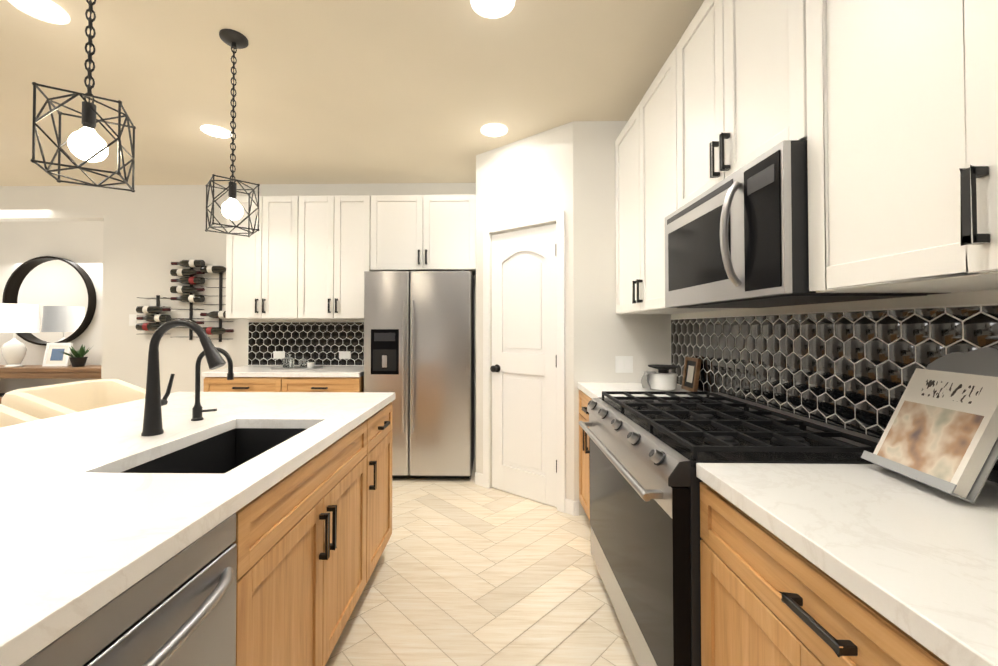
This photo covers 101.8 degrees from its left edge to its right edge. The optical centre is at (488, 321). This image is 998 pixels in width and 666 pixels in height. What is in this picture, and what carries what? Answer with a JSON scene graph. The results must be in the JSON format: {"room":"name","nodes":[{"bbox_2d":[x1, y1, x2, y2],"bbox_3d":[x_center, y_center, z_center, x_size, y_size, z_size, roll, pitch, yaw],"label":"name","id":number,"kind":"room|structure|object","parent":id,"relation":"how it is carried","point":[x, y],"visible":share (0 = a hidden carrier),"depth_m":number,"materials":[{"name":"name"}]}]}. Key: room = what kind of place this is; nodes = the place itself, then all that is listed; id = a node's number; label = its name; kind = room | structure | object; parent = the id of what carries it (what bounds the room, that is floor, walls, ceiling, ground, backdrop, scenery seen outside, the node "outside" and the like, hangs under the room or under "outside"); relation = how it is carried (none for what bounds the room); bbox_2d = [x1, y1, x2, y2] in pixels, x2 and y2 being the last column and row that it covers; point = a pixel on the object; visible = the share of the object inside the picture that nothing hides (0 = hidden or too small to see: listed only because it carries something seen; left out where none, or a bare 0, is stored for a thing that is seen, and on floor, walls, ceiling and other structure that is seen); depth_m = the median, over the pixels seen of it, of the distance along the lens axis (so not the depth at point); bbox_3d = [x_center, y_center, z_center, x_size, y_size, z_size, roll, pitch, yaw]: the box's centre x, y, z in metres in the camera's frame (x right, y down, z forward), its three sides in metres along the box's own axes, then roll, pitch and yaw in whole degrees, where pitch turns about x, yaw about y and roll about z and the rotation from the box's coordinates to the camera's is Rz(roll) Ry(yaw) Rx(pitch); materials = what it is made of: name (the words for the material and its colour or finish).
{"room":"kitchen","nodes":[
{"label":"kitchen","id":0,"kind":"room"},
{"bbox_2d":[0,221,103,392],"bbox_3d":[-4.918,0.002,5.056,2.660,2.740,0.120,0,-1,1],"label":"wall","id":1,"kind":"structure","parent":0,"point":[80,243],"depth_m":5.01,"materials":[{"name":"paint"}]},
{"bbox_2d":[2,256,96,345],"bbox_3d":[-5.370,-0.249,4.967,1.090,1.090,0.080,0,-1,1],"label":"round mirror","id":2,"kind":"object","parent":1,"relation":"attached to","point":[60,292],"visible":0.83,"depth_m":4.99,"materials":[{"name":"mirror"}]},
{"bbox_2d":[0,183,475,458],"bbox_3d":[-3.126,-0.012,4.149,6.280,2.740,0.120,0,-1,1],"label":"wall","id":3,"kind":"structure","parent":0,"point":[151,233],"depth_m":4.08,"materials":[{"name":"paint"}]},
{"bbox_2d":[129,314,136,325],"bbox_3d":[-3.588,-0.012,4.095,0.075,0.115,0.006,0,-1,1],"label":"light switch","id":4,"kind":"object","parent":3,"relation":"attached to","point":[132,320],"visible":0.88,"depth_m":4.09,"materials":[{"name":"white plastic"}]},
{"bbox_2d":[136,260,233,341],"bbox_3d":[-3.009,-0.203,4.037,0.964,0.820,0.100,0,-1,1],"label":"wine rack","id":5,"kind":"object","parent":3,"relation":"attached to","point":[191,298],"visible":0.85,"depth_m":4.01,"materials":[{"name":"black metal"}]},
{"bbox_2d":[226,196,297,318],"bbox_3d":[-2.077,-0.589,3.899,0.669,1.132,0.347,0,-1,1],"label":"upper cabinet","id":6,"kind":"object","parent":3,"relation":"attached to","point":[262,267],"depth_m":3.73,"materials":[{"name":"white wood"}]},
{"bbox_2d":[248,322,363,365],"bbox_3d":[-1.728,0.224,4.053,1.360,0.435,0.004,0,-1,1],"label":"backsplash","id":7,"kind":"structure","parent":3,"relation":"attached to","point":[320,343],"depth_m":4.05,"materials":[{"name":"black tile"}]},
{"bbox_2d":[273,351,284,358],"bbox_3d":[-2.088,0.337,4.052,0.115,0.075,0.006,0,-1,1],"label":"electrical outlet","id":8,"kind":"object","parent":7,"relation":"attached to","point":[278,354],"visible":0.92,"depth_m":4.05,"materials":[{"name":"white plastic"}]},
{"bbox_2d":[339,351,350,358],"bbox_3d":[-1.428,0.337,4.039,0.115,0.075,0.006,0,-1,1],"label":"electrical outlet","id":9,"kind":"object","parent":7,"relation":"attached to","point":[344,354],"visible":1,"depth_m":4.04,"materials":[{"name":"white plastic"}]},
{"bbox_2d":[298,195,369,318],"bbox_3d":[-1.409,-0.589,3.885,0.666,1.132,0.347,0,-1,1],"label":"upper cabinet","id":10,"kind":"object","parent":3,"relation":"attached to","point":[304,257],"depth_m":3.72,"materials":[{"name":"white wood"}]},
{"bbox_2d":[370,195,475,274],"bbox_3d":[-0.591,-0.811,3.871,0.967,0.689,0.347,0,-1,1],"label":"upper cabinet","id":11,"kind":"object","parent":3,"relation":"attached to","point":[409,233],"depth_m":3.70,"materials":[{"name":"white wood"}]},
{"bbox_2d":[0,0,703,185],"bbox_3d":[-2.550,-1.479,1.068,7.960,0.100,8.200,0,-1,1],"label":"ceiling","id":12,"kind":"structure","parent":0,"point":[368,91],"depth_m":2.37,"materials":[{"name":"paint"}]},
{"bbox_2d":[8,0,69,23],"bbox_3d":[-2.025,-1.413,1.827,0.196,0.008,0.196,0,-1,1],"label":"recessed light","id":13,"kind":"object","parent":12,"relation":"in","point":[49,11],"visible":1,"depth_m":1.84,"materials":[{"name":"white"}]},
{"bbox_2d":[30,0,135,191],"bbox_3d":[-1.281,-0.940,1.306,0.198,0.970,0.198,1,-1,-31],"label":"pendant light","id":14,"kind":"object","parent":12,"relation":"hanging from","point":[86,143],"visible":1,"depth_m":1.28,"materials":[{"name":"black metal"}]},
{"bbox_2d":[200,125,231,137],"bbox_3d":[-2.001,-1.395,2.986,0.196,0.008,0.196,0,-1,1],"label":"recessed light","id":15,"kind":"object","parent":12,"relation":"in","point":[215,131],"visible":0.98,"depth_m":2.97,"materials":[{"name":"white"}]},
{"bbox_2d":[205,29,259,236],"bbox_3d":[-1.266,-0.929,2.014,0.198,0.970,0.198,1,-1,-43],"label":"pendant light","id":16,"kind":"object","parent":12,"relation":"hanging from","point":[232,208],"visible":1,"depth_m":2.00,"materials":[{"name":"black metal"}]},
{"bbox_2d":[471,0,514,17],"bbox_3d":[0.021,-1.414,1.790,0.196,0.008,0.196,0,-1,1],"label":"recessed light","id":17,"kind":"object","parent":12,"relation":"in","point":[492,8],"visible":1,"depth_m":1.82,"materials":[{"name":"white"}]},
{"bbox_2d":[481,123,507,136],"bbox_3d":[0.044,-1.396,2.964,0.196,0.008,0.196,0,-1,1],"label":"recessed light","id":18,"kind":"object","parent":12,"relation":"in","point":[493,130],"visible":1,"depth_m":2.96,"materials":[{"name":"white"}]},
{"bbox_2d":[325,459,637,665],"bbox_3d":[-2.550,1.361,1.025,7.960,0.100,8.200,0,-1,1],"label":"floor","id":19,"kind":"structure","parent":0,"point":[588,642],"depth_m":2.00,"materials":[{"name":"beige tile"}]},
{"bbox_2d":[0,404,40,427],"bbox_3d":[-2.171,0.827,1.545,0.482,0.986,0.565,0,-1,1],"label":"stool","id":20,"kind":"object","parent":19,"relation":"on","point":[9,416],"visible":0.04,"depth_m":1.77,"materials":[{"name":"beige fabric"}]},
{"bbox_2d":[0,365,100,378],"bbox_3d":[-5.179,0.951,4.771,1.850,0.835,0.370,0,-1,1],"label":"console table","id":21,"kind":"object","parent":19,"relation":"on","point":[61,372],"visible":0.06,"depth_m":4.60,"materials":[{"name":"brown wood"}]},
{"bbox_2d":[0,303,39,367],"bbox_3d":[-5.515,0.166,4.720,0.400,0.730,0.400,0,-1,1],"label":"table lamp","id":22,"kind":"object","parent":21,"relation":"on","point":[18,318],"visible":1,"depth_m":4.65,"materials":[{"name":"white ceramic"}]},
{"bbox_2d":[42,343,72,365],"bbox_3d":[-5.113,0.397,4.818,0.302,0.279,0.068,0,-1,1],"label":"framed picture","id":23,"kind":"object","parent":21,"relation":"on","point":[53,356],"visible":0.94,"depth_m":4.81,"materials":[{"name":"white"}]},
{"bbox_2d":[60,344,91,366],"bbox_3d":[-4.824,0.399,4.774,0.202,0.267,0.350,0,-1,1],"label":"potted plant","id":24,"kind":"object","parent":21,"relation":"on","point":[78,359],"visible":1,"depth_m":4.73,"materials":[{"name":"green plant"}]},
{"bbox_2d":[1,379,145,418],"bbox_3d":[-2.158,0.837,2.195,0.482,0.986,0.565,0,-1,1],"label":"stool","id":25,"kind":"object","parent":19,"relation":"on","point":[46,401],"visible":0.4,"depth_m":2.25,"materials":[{"name":"beige fabric"}]},
{"bbox_2d":[4,396,394,665],"bbox_3d":[-1.032,0.874,1.064,0.972,0.878,2.568,0,-1,1],"label":"kitchen island","id":26,"kind":"object","parent":19,"relation":"on","point":[309,543],"depth_m":1.31,"materials":[{"name":"brown wood"}]},
{"bbox_2d":[20,513,236,665],"bbox_3d":[-0.851,0.869,0.635,0.650,0.872,0.596,0,-1,1],"label":"dishwasher","id":27,"kind":"object","parent":26,"relation":"in","point":[179,609],"visible":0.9,"depth_m":0.74,"materials":[{"name":"grey metal"}]},
{"bbox_2d":[0,392,394,665],"bbox_3d":[-1.214,0.417,1.075,1.290,0.040,2.626,0,-1,1],"label":"island countertop","id":28,"kind":"structure","parent":26,"relation":"on","point":[77,523],"depth_m":0.96,"materials":[{"name":"white stone"}]},
{"bbox_2d":[141,319,225,435],"bbox_3d":[-1.079,0.197,1.467,0.288,0.410,0.111,0,-1,1],"label":"faucet","id":29,"kind":"object","parent":28,"relation":"on","point":[152,419],"visible":1,"depth_m":1.43,"materials":[{"name":"black metal"}]},
{"bbox_2d":[191,347,233,420],"bbox_3d":[-1.130,0.255,1.665,0.168,0.299,0.041,0,-1,1],"label":"filter faucet","id":30,"kind":"object","parent":28,"relation":"on","point":[197,410],"visible":0.88,"depth_m":1.66,"materials":[{"name":"black metal"}]},
{"bbox_2d":[128,424,307,471],"bbox_3d":[-0.869,0.539,1.370,0.404,0.219,0.653,0,-1,1],"label":"sink","id":31,"kind":"object","parent":28,"relation":"in","point":[218,451],"depth_m":1.60,"materials":[{"name":"black metal"}]},
{"bbox_2d":[201,365,280,391],"bbox_3d":[-2.084,0.895,3.738,0.680,0.916,0.630,0,-1,1],"label":"base cabinet","id":32,"kind":"object","parent":19,"relation":"on","point":[256,378],"depth_m":3.44,"materials":[{"name":"brown wood"}]},
{"bbox_2d":[281,366,363,391],"bbox_3d":[-1.409,0.895,3.724,0.670,0.916,0.630,0,-1,1],"label":"base cabinet","id":33,"kind":"object","parent":19,"relation":"on","point":[328,378],"depth_m":3.43,"materials":[{"name":"brown wood"}]},
{"bbox_2d":[271,353,323,369],"bbox_3d":[-1.754,0.366,3.744,0.400,0.140,0.240,0,-1,1],"label":"tray","id":34,"kind":"object","parent":33,"relation":"on","point":[288,362],"visible":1,"depth_m":3.71,"materials":[{"name":"silver metal"}]},
{"bbox_2d":[364,271,473,478],"bbox_3d":[-0.593,0.466,3.675,0.911,1.770,0.648,0,-1,1],"label":"fridge","id":35,"kind":"object","parent":19,"relation":"on","point":[419,343],"visible":0.94,"depth_m":3.41,"materials":[{"name":"grey metal"}]},
{"bbox_2d":[577,382,710,520],"bbox_3d":[0.936,0.876,2.486,0.648,0.916,0.626,0,-1,1],"label":"base cabinet","id":36,"kind":"object","parent":19,"relation":"on","point":[588,391],"depth_m":2.59,"materials":[{"name":"brown wood"}]},
{"bbox_2d":[641,371,676,390],"bbox_3d":[1.049,0.363,2.486,0.202,0.108,0.180,0,-1,1],"label":"canister","id":37,"kind":"object","parent":36,"relation":"on","point":[654,380],"visible":0.98,"depth_m":2.42,"materials":[{"name":"white ceramic"}]},
{"bbox_2d":[648,364,679,372],"bbox_3d":[1.075,0.294,2.487,0.180,0.042,0.180,0,-1,1],"label":"dish","id":38,"kind":"object","parent":37,"relation":"on","point":[663,368],"visible":1,"depth_m":2.46,"materials":[{"name":"black"}]},
{"bbox_2d":[681,357,701,391],"bbox_3d":[1.223,0.319,2.443,0.047,0.200,0.162,0,-1,1],"label":"wood frame","id":39,"kind":"object","parent":36,"relation":"on","point":[691,375],"visible":0.98,"depth_m":2.43,"materials":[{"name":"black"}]},
{"bbox_2d":[579,391,879,665],"bbox_3d":[0.849,0.843,1.652,0.766,0.953,1.038,0,-1,1],"label":"range","id":40,"kind":"object","parent":19,"relation":"on","point":[646,454],"visible":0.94,"depth_m":1.36,"materials":[{"name":"black"}]},
{"bbox_2d":[696,463,997,665],"bbox_3d":[0.899,0.848,0.690,0.648,0.916,0.875,0,-1,1],"label":"base cabinet","id":41,"kind":"object","parent":19,"relation":"on","point":[838,565],"depth_m":0.78,"materials":[{"name":"brown wood"}]},
{"bbox_2d":[861,347,997,503],"bbox_3d":[1.094,0.224,0.972,0.194,0.327,0.242,0,-1,7],"label":"cookbook stand","id":42,"kind":"object","parent":41,"relation":"on","point":[940,433],"visible":0.96,"depth_m":0.95,"materials":[{"name":"grey"}]},
{"bbox_2d":[476,121,670,514],"bbox_3d":[0.589,-0.023,3.417,1.380,2.740,1.190,0,-1,1],"label":"wall","id":43,"kind":"structure","parent":0,"point":[568,169],"depth_m":2.83,"materials":[{"name":"paint"}]},
{"bbox_2d":[490,224,556,506],"bbox_3d":[0.269,0.316,3.109,0.508,2.042,0.400,0,-1,1],"label":"pantry door","id":44,"kind":"structure","parent":43,"relation":"in","point":[523,368],"depth_m":3.09,"materials":[{"name":"white wood"}]},
{"bbox_2d":[483,210,565,512],"bbox_3d":[0.282,0.282,3.122,0.740,2.126,0.116,-1,-1,39],"label":"door frame","id":45,"kind":"structure","parent":43,"relation":"attached to","point":[558,217],"depth_m":2.89,"materials":[{"name":"white wood"}]},
{"bbox_2d":[475,472,578,515],"bbox_3d":[0.258,1.292,3.073,0.744,0.100,0.560,0,-1,1],"label":"baseboard","id":46,"kind":"structure","parent":43,"relation":"attached to","point":[571,507],"depth_m":2.81,"materials":[{"name":"white wood"}]},
{"bbox_2d":[615,356,632,372],"bbox_3d":[0.942,0.298,2.806,0.120,0.115,0.006,0,-1,1],"label":"outlet","id":47,"kind":"object","parent":43,"relation":"attached to","point":[623,364],"visible":1,"depth_m":2.80,"materials":[{"name":"white plastic"}]},
{"bbox_2d":[671,289,997,485],"bbox_3d":[1.289,-0.060,0.967,0.120,2.740,8.200,0,-1,1],"label":"wall","id":48,"kind":"structure","parent":0,"point":[972,297],"depth_m":1.30,"materials":[{"name":"paint"}]},
{"bbox_2d":[615,48,744,313],"bbox_3d":[1.065,-0.663,2.340,0.376,1.212,0.960,0,-1,1],"label":"upper cabinet","id":49,"kind":"object","parent":48,"relation":"attached to","point":[645,147],"depth_m":2.26,"materials":[{"name":"white wood"}]},
{"bbox_2d":[675,0,802,210],"bbox_3d":[1.048,-0.885,1.475,0.376,0.795,0.772,0,-1,1],"label":"upper cabinet","id":50,"kind":"object","parent":48,"relation":"attached to","point":[739,63],"depth_m":1.42,"materials":[{"name":"white wood"}]},
{"bbox_2d":[665,140,945,307],"bbox_3d":[0.988,-0.273,1.468,0.494,0.416,0.770,0,-1,1],"label":"microwave","id":51,"kind":"object","parent":50,"relation":"attached to","point":[738,238],"visible":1,"depth_m":1.25,"materials":[{"name":"silver metal"}]},
{"bbox_2d":[671,303,997,484],"bbox_3d":[1.238,0.184,1.558,0.004,0.437,2.487,0,-1,1],"label":"backsplash","id":52,"kind":"structure","parent":48,"relation":"attached to","point":[852,370],"depth_m":1.45,"materials":[{"name":"black tile"}]},
{"bbox_2d":[803,0,997,292],"bbox_3d":[1.031,-0.689,0.658,0.376,1.212,0.853,0,-1,1],"label":"upper cabinet","id":53,"kind":"object","parent":48,"relation":"attached to","point":[887,110],"depth_m":0.84,"materials":[{"name":"white wood"}]}
]}

